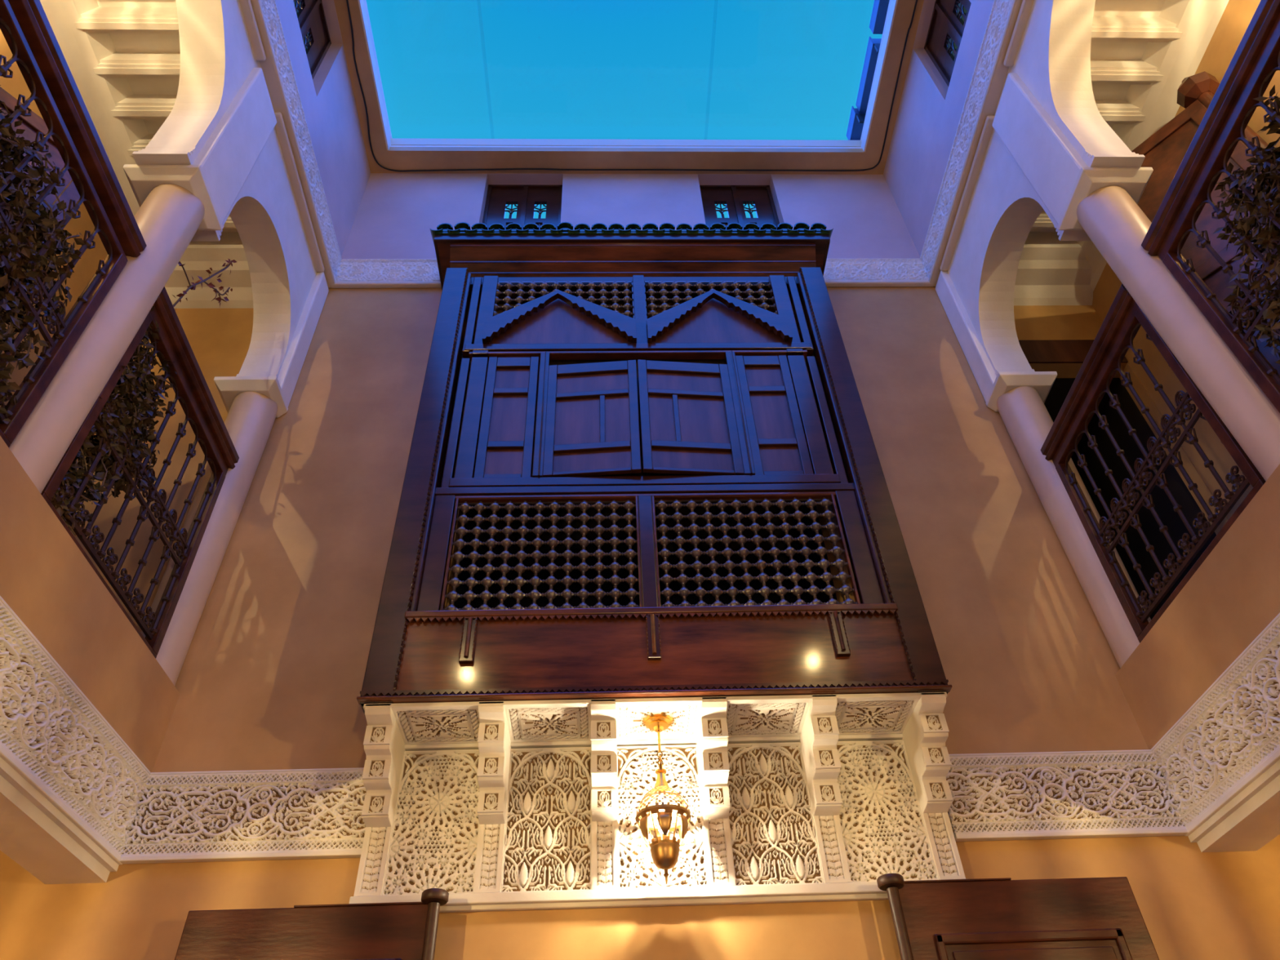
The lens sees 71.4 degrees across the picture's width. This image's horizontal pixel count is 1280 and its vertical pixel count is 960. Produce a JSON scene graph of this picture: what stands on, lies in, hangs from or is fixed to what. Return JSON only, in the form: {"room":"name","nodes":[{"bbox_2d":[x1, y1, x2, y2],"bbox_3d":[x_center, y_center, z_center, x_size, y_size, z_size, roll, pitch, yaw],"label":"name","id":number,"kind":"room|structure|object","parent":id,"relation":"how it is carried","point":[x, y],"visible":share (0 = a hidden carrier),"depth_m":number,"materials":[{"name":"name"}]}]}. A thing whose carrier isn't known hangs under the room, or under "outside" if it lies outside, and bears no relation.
{"room":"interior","nodes":[
{"label":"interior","id":0,"kind":"room"},
{"bbox_2d":[0,29,142,462],"bbox_3d":[-3.474,-1.012,2.191,0.250,7.900,6.050,-1,-43,-2],"label":"wall","id":1,"kind":"structure","parent":0,"point":[85,268],"depth_m":5.42,"materials":[{"name":"beige paint"}]},
{"bbox_2d":[0,86,79,253],"bbox_3d":[-3.146,-1.140,3.884,0.225,2.520,0.851,-24,-47,21],"label":"door","id":2,"kind":"structure","parent":1,"relation":"in","point":[33,123],"depth_m":4.50,"materials":[{"name":"red wood"}]},
{"bbox_2d":[0,435,179,772],"bbox_3d":[-2.357,-0.699,1.929,0.296,0.850,6.050,-1,-43,-2],"label":"wall","id":3,"kind":"structure","parent":0,"point":[46,580],"depth_m":3.57,"materials":[{"name":"beige paint"}]},
{"bbox_2d":[0,756,119,884],"bbox_3d":[-2.336,-0.377,1.627,0.288,0.075,6.050,-1,-43,-2],"label":"trim","id":4,"kind":"structure","parent":3,"relation":"attached to","point":[34,833],"depth_m":3.50,"materials":[{"name":"white paint"}]},
{"bbox_2d":[0,0,146,447],"bbox_3d":[-2.345,-1.546,2.729,0.120,1.467,2.783,-1,-43,-2],"label":"railing","id":5,"kind":"object","parent":3,"relation":"on","point":[27,30],"visible":0.94,"depth_m":3.58,"materials":[{"name":"red wood"}]},
{"bbox_2d":[0,84,84,423],"bbox_3d":[-2.410,-1.107,3.010,0.274,1.114,1.754,-1,-43,-2],"label":"climbing plant","id":6,"kind":"object","parent":5,"relation":"attached to","point":[38,225],"visible":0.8,"depth_m":3.43,"materials":[{"name":"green plant"}]},
{"bbox_2d":[0,595,151,864],"bbox_3d":[-2.206,-0.552,1.795,0.044,0.407,6.050,-1,-43,-2],"label":"trim","id":7,"kind":"structure","parent":3,"relation":"attached to","point":[51,734],"depth_m":3.46,"materials":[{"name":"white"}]},
{"bbox_2d":[8,146,223,493],"bbox_3d":[-2.439,-0.778,4.077,0.390,2.210,0.509,-1,-43,-2],"label":"column","id":8,"kind":"structure","parent":3,"relation":"on","point":[173,195],"depth_m":4.06,"materials":[{"name":"white paint"}]},
{"bbox_2d":[40,287,239,658],"bbox_3d":[-2.391,-0.021,4.351,0.120,1.467,1.213,-1,-43,-2],"label":"railing","id":9,"kind":"object","parent":3,"relation":"on","point":[195,397],"visible":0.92,"depth_m":4.41,"materials":[{"name":"red wood"}]},
{"bbox_2d":[50,305,177,538],"bbox_3d":[-2.432,-0.191,4.103,0.246,1.250,0.669,-1,-43,-2],"label":"climbing plant","id":10,"kind":"object","parent":9,"relation":"attached to","point":[145,392],"visible":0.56,"depth_m":4.12,"materials":[{"name":"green plant"}]},
{"bbox_2d":[40,0,253,308],"bbox_3d":[-3.037,-3.510,4.552,0.900,0.460,6.050,-1,-43,-2],"label":"ceiling","id":11,"kind":"structure","parent":0,"point":[122,57],"depth_m":5.61,"materials":[{"name":"white paint"}]},
{"bbox_2d":[147,258,236,338],"bbox_3d":[-2.561,-1.080,5.095,0.108,1.212,0.630,-2,-43,0],"label":"twig","id":12,"kind":"object","parent":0,"point":[211,285],"visible":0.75,"depth_m":5.33,"materials":[{"name":"brown plant"}]},
{"bbox_2d":[146,0,370,406],"bbox_3d":[-2.474,-3.755,4.798,0.330,3.405,6.050,-1,-43,-2],"label":"wall","id":13,"kind":"structure","parent":0,"point":[223,108],"depth_m":5.88,"materials":[{"name":"white paint"}]},
{"bbox_2d":[239,0,335,288],"bbox_3d":[-2.310,-3.525,4.586,0.115,0.090,6.050,-1,-43,-2],"label":"trim","id":14,"kind":"structure","parent":13,"relation":"attached to","point":[253,15],"depth_m":5.90,"materials":[{"name":"beige paint"}]},
{"bbox_2d":[259,0,342,278],"bbox_3d":[-2.301,-3.680,4.733,0.028,0.338,6.050,-1,-43,-2],"label":"trim","id":15,"kind":"structure","parent":13,"relation":"attached to","point":[269,9],"depth_m":6.12,"materials":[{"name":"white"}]},
{"bbox_2d":[293,0,331,79],"bbox_3d":[-2.490,-3.396,6.608,0.048,0.990,0.680,-1,-43,-2],"label":"window","id":16,"kind":"structure","parent":13,"relation":"in","point":[311,16],"depth_m":6.80,"materials":[{"name":"brown wood"}]},
{"bbox_2d":[0,173,1279,959],"bbox_3d":[0.039,1.159,5.776,7.800,9.400,2.000,-1,-43,-2],"label":"wall","id":17,"kind":"structure","parent":0,"point":[271,677],"depth_m":5.04,"materials":[{"name":"brown paint"}]},
{"bbox_2d":[141,373,288,685],"bbox_3d":[-2.467,0.171,5.088,0.390,2.210,0.319,-1,-43,-2],"label":"column","id":18,"kind":"structure","parent":17,"relation":"on","point":[252,402],"depth_m":5.08,"materials":[{"name":"white paint"}]},
{"bbox_2d":[174,888,448,959],"bbox_3d":[-1.262,2.763,2.666,1.051,2.898,0.130,-1,-43,-2],"label":"door","id":19,"kind":"structure","parent":17,"relation":"in","point":[397,931],"depth_m":3.57,"materials":[{"name":"red wood"}]},
{"bbox_2d":[473,356,539,477],"bbox_3d":[-0.786,-0.389,5.340,0.320,1.075,0.030,-1,-43,-2],"label":"shutter","id":20,"kind":"object","parent":17,"relation":"attached to","point":[504,433],"depth_m":5.31,"materials":[{"name":"brown wood"}]},
{"bbox_2d":[482,184,562,230],"bbox_3d":[-1.025,-2.323,7.825,0.683,0.990,0.048,-1,-43,-2],"label":"window","id":21,"kind":"structure","parent":17,"relation":"in","point":[526,197],"depth_m":7.95,"materials":[{"name":"brown wood"}]},
{"bbox_2d":[542,360,641,476],"bbox_3d":[-0.283,-0.381,5.295,0.552,0.960,0.030,-4,-43,1],"label":"shutter","id":22,"kind":"object","parent":17,"relation":"attached to","point":[591,415],"depth_m":5.28,"materials":[{"name":"brown wood"}]},
{"bbox_2d":[330,257,933,288],"bbox_3d":[-0.038,-1.632,6.999,4.660,0.378,0.055,-1,-43,-2],"label":"trim","id":23,"kind":"structure","parent":17,"relation":"attached to","point":[890,272],"depth_m":6.98,"materials":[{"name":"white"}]},
{"bbox_2d":[120,749,1187,863],"bbox_3d":[0.108,1.486,4.084,4.780,0.404,0.058,-1,-43,-2],"label":"trim","id":24,"kind":"structure","parent":17,"relation":"attached to","point":[289,814],"depth_m":4.06,"materials":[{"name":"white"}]},
{"bbox_2d":[356,222,952,716],"bbox_3d":[0.007,-0.377,5.487,2.948,3.992,0.522,-1,-43,-2],"label":"wooden balcony","id":25,"kind":"object","parent":17,"relation":"attached to","point":[708,397],"visible":1,"depth_m":4.98,"materials":[{"name":"brown wood"}]},
{"bbox_2d":[348,692,965,912],"bbox_3d":[0.094,1.397,3.902,2.640,0.763,0.405,-1,-43,-2],"label":"decorative panel","id":26,"kind":"object","parent":17,"relation":"attached to","point":[519,805],"visible":0.94,"depth_m":4.00,"materials":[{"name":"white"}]},
{"bbox_2d":[635,711,691,884],"bbox_3d":[0.097,1.383,3.898,0.240,0.740,0.240,-1,-43,-2],"label":"hanging lantern","id":27,"kind":"object","parent":26,"relation":"hanging from","point":[664,851],"visible":1,"depth_m":3.77,"materials":[{"name":"gold metal"}]},
{"bbox_2d":[637,359,744,475],"bbox_3d":[0.285,-0.388,5.317,0.574,0.960,0.030,2,-43,-5],"label":"shutter","id":28,"kind":"object","parent":17,"relation":"attached to","point":[691,422],"depth_m":5.29,"materials":[{"name":"brown wood"}]},
{"bbox_2d":[699,185,779,230],"bbox_3d":[0.876,-2.343,7.898,0.672,0.990,0.048,-1,-43,-2],"label":"window","id":29,"kind":"structure","parent":17,"relation":"in","point":[734,197],"depth_m":8.02,"materials":[{"name":"brown wood"}]},
{"bbox_2d":[735,355,813,475],"bbox_3d":[0.796,-0.406,5.400,0.338,1.075,0.030,-1,-43,-2],"label":"shutter","id":30,"kind":"object","parent":17,"relation":"attached to","point":[779,440],"depth_m":5.38,"materials":[{"name":"brown wood"}]},
{"bbox_2d":[876,873,1159,959],"bbox_3d":[1.583,2.729,2.778,1.080,2.906,0.130,-1,-43,-2],"label":"door","id":31,"kind":"structure","parent":17,"relation":"in","point":[1085,918],"depth_m":3.66,"materials":[{"name":"red wood"}]},
{"bbox_2d":[985,368,1151,668],"bbox_3d":[2.569,0.117,5.282,0.390,2.210,0.319,-1,-43,-2],"label":"column","id":32,"kind":"structure","parent":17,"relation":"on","point":[1019,396],"depth_m":5.27,"materials":[{"name":"white paint"}]},
{"bbox_2d":[1018,339,1128,363],"bbox_3d":[3.058,-0.929,6.444,0.850,0.250,0.014,-1,-43,-2],"label":"door","id":33,"kind":"structure","parent":17,"relation":"in","point":[1052,351],"depth_m":6.44,"materials":[{"name":"brown wood"}]},
{"bbox_2d":[333,0,967,174],"bbox_3d":[-0.033,-4.863,5.943,7.800,0.070,6.600,-1,-43,-2],"label":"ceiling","id":34,"kind":"structure","parent":0,"point":[400,158],"depth_m":7.96,"materials":[{"name":"beige paint"}]},
{"bbox_2d":[346,0,917,172],"bbox_3d":[-0.060,-3.948,6.854,4.564,0.014,3.382,-1,-43,-2],"label":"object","id":35,"kind":"structure","parent":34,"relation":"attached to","point":[347,1],"depth_m":8.01,"materials":[{"name":"beige paint"}]},
{"bbox_2d":[883,0,1129,402],"bbox_3d":[2.513,-3.809,4.989,0.330,3.405,6.050,-1,-43,-2],"label":"wall","id":36,"kind":"structure","parent":0,"point":[1046,114],"depth_m":6.07,"materials":[{"name":"white paint"}]},
{"bbox_2d":[357,0,897,151],"bbox_3d":[-0.037,-4.993,6.031,4.500,0.120,5.850,-1,-43,-2],"label":"trim","id":37,"kind":"structure","parent":36,"relation":"attached to","point":[544,142],"depth_m":8.06,"materials":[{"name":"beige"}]},
{"bbox_2d":[846,106,866,140],"bbox_3d":[2.040,-3.279,8.319,0.120,0.310,0.285,-1,-43,-2],"label":"roof panel","id":38,"kind":"object","parent":37,"relation":"on","point":[856,120],"visible":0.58,"depth_m":8.31,"materials":[{"name":"blue"}]},
{"bbox_2d":[855,36,881,112],"bbox_3d":[2.077,-3.594,7.986,0.110,0.310,0.608,-1,-43,-2],"label":"roof panel","id":39,"kind":"object","parent":37,"relation":"on","point":[873,44],"visible":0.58,"depth_m":7.98,"materials":[{"name":"blue"}]},
{"bbox_2d":[869,0,889,34],"bbox_3d":[2.084,-4.243,7.295,0.120,0.310,1.132,-1,-43,-2],"label":"roof panel","id":40,"kind":"object","parent":37,"relation":"on","point":[880,7],"visible":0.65,"depth_m":7.62,"materials":[{"name":"blue"}]},
{"bbox_2d":[924,0,971,86],"bbox_3d":[2.398,-3.449,6.796,0.048,0.990,0.680,-1,-43,-2],"label":"window","id":41,"kind":"structure","parent":36,"relation":"in","point":[945,24],"depth_m":6.95,"materials":[{"name":"brown wood"}]},
{"bbox_2d":[920,0,1013,277],"bbox_3d":[2.347,-3.731,4.911,0.028,0.338,6.050,-1,-43,-2],"label":"trim","id":42,"kind":"structure","parent":36,"relation":"attached to","point":[1000,11],"depth_m":6.28,"materials":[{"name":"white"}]},
{"bbox_2d":[928,0,1034,286],"bbox_3d":[2.371,-3.576,4.766,0.115,0.090,6.050,-1,-43,-2],"label":"trim","id":43,"kind":"structure","parent":36,"relation":"attached to","point":[1020,11],"depth_m":6.06,"materials":[{"name":"beige paint"}]},
{"bbox_2d":[1013,0,1229,305],"bbox_3d":[3.098,-3.576,4.787,0.900,0.460,6.050,-1,-43,-2],"label":"ceiling","id":44,"kind":"structure","parent":0,"point":[1142,51],"depth_m":5.80,"materials":[{"name":"white paint"}]},
{"bbox_2d":[1092,0,1279,519],"bbox_3d":[3.770,-1.090,2.470,0.250,7.900,6.050,-1,-43,-2],"label":"wall","id":45,"kind":"structure","parent":0,"point":[1237,15],"depth_m":5.53,"materials":[{"name":"beige paint"}]},
{"bbox_2d":[1131,71,1279,375],"bbox_3d":[3.289,-1.153,4.667,0.225,3.170,0.851,24,-49,-25],"label":"door","id":46,"kind":"structure","parent":45,"relation":"in","point":[1164,151],"depth_m":5.30,"materials":[{"name":"red wood"}]},
{"bbox_2d":[1115,463,1279,749],"bbox_3d":[2.683,-0.754,2.123,0.296,0.850,6.050,-1,-43,-2],"label":"wall","id":47,"kind":"structure","parent":0,"point":[1233,595],"depth_m":3.88,"materials":[{"name":"beige paint"}]},
{"bbox_2d":[1040,283,1266,643],"bbox_3d":[2.545,-0.074,4.541,0.120,1.467,1.213,-1,-43,-2],"label":"railing","id":48,"kind":"object","parent":47,"relation":"on","point":[1124,318],"visible":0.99,"depth_m":4.54,"materials":[{"name":"red wood"}]},
{"bbox_2d":[1053,150,1279,480],"bbox_3d":[2.597,-0.833,4.271,0.390,2.210,0.509,-1,-43,-2],"label":"column","id":49,"kind":"structure","parent":47,"relation":"on","point":[1102,208],"depth_m":4.24,"materials":[{"name":"white paint"}]},
{"bbox_2d":[1141,0,1279,413],"bbox_3d":[2.591,-1.599,2.919,0.120,1.467,2.783,-1,-43,-2],"label":"railing","id":50,"kind":"object","parent":47,"relation":"on","point":[1255,60],"visible":0.92,"depth_m":3.83,"materials":[{"name":"red wood"}]},
{"bbox_2d":[1213,84,1279,364],"bbox_3d":[2.645,-1.194,3.215,0.270,1.172,1.730,-1,-43,-2],"label":"climbing plant","id":51,"kind":"object","parent":50,"relation":"attached to","point":[1270,201],"visible":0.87,"depth_m":3.69,"materials":[{"name":"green plant"}]},
{"bbox_2d":[1151,613,1279,835],"bbox_3d":[2.546,-0.603,1.978,0.044,0.407,6.050,-1,-43,-2],"label":"trim","id":52,"kind":"structure","parent":47,"relation":"attached to","point":[1229,736],"depth_m":3.77,"materials":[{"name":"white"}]},
{"bbox_2d":[1187,760,1279,852],"bbox_3d":[2.692,-0.431,1.820,0.288,0.075,6.050,-1,-43,-2],"label":"trim","id":53,"kind":"structure","parent":47,"relation":"attached to","point":[1251,820],"depth_m":3.79,"materials":[{"name":"white paint"}]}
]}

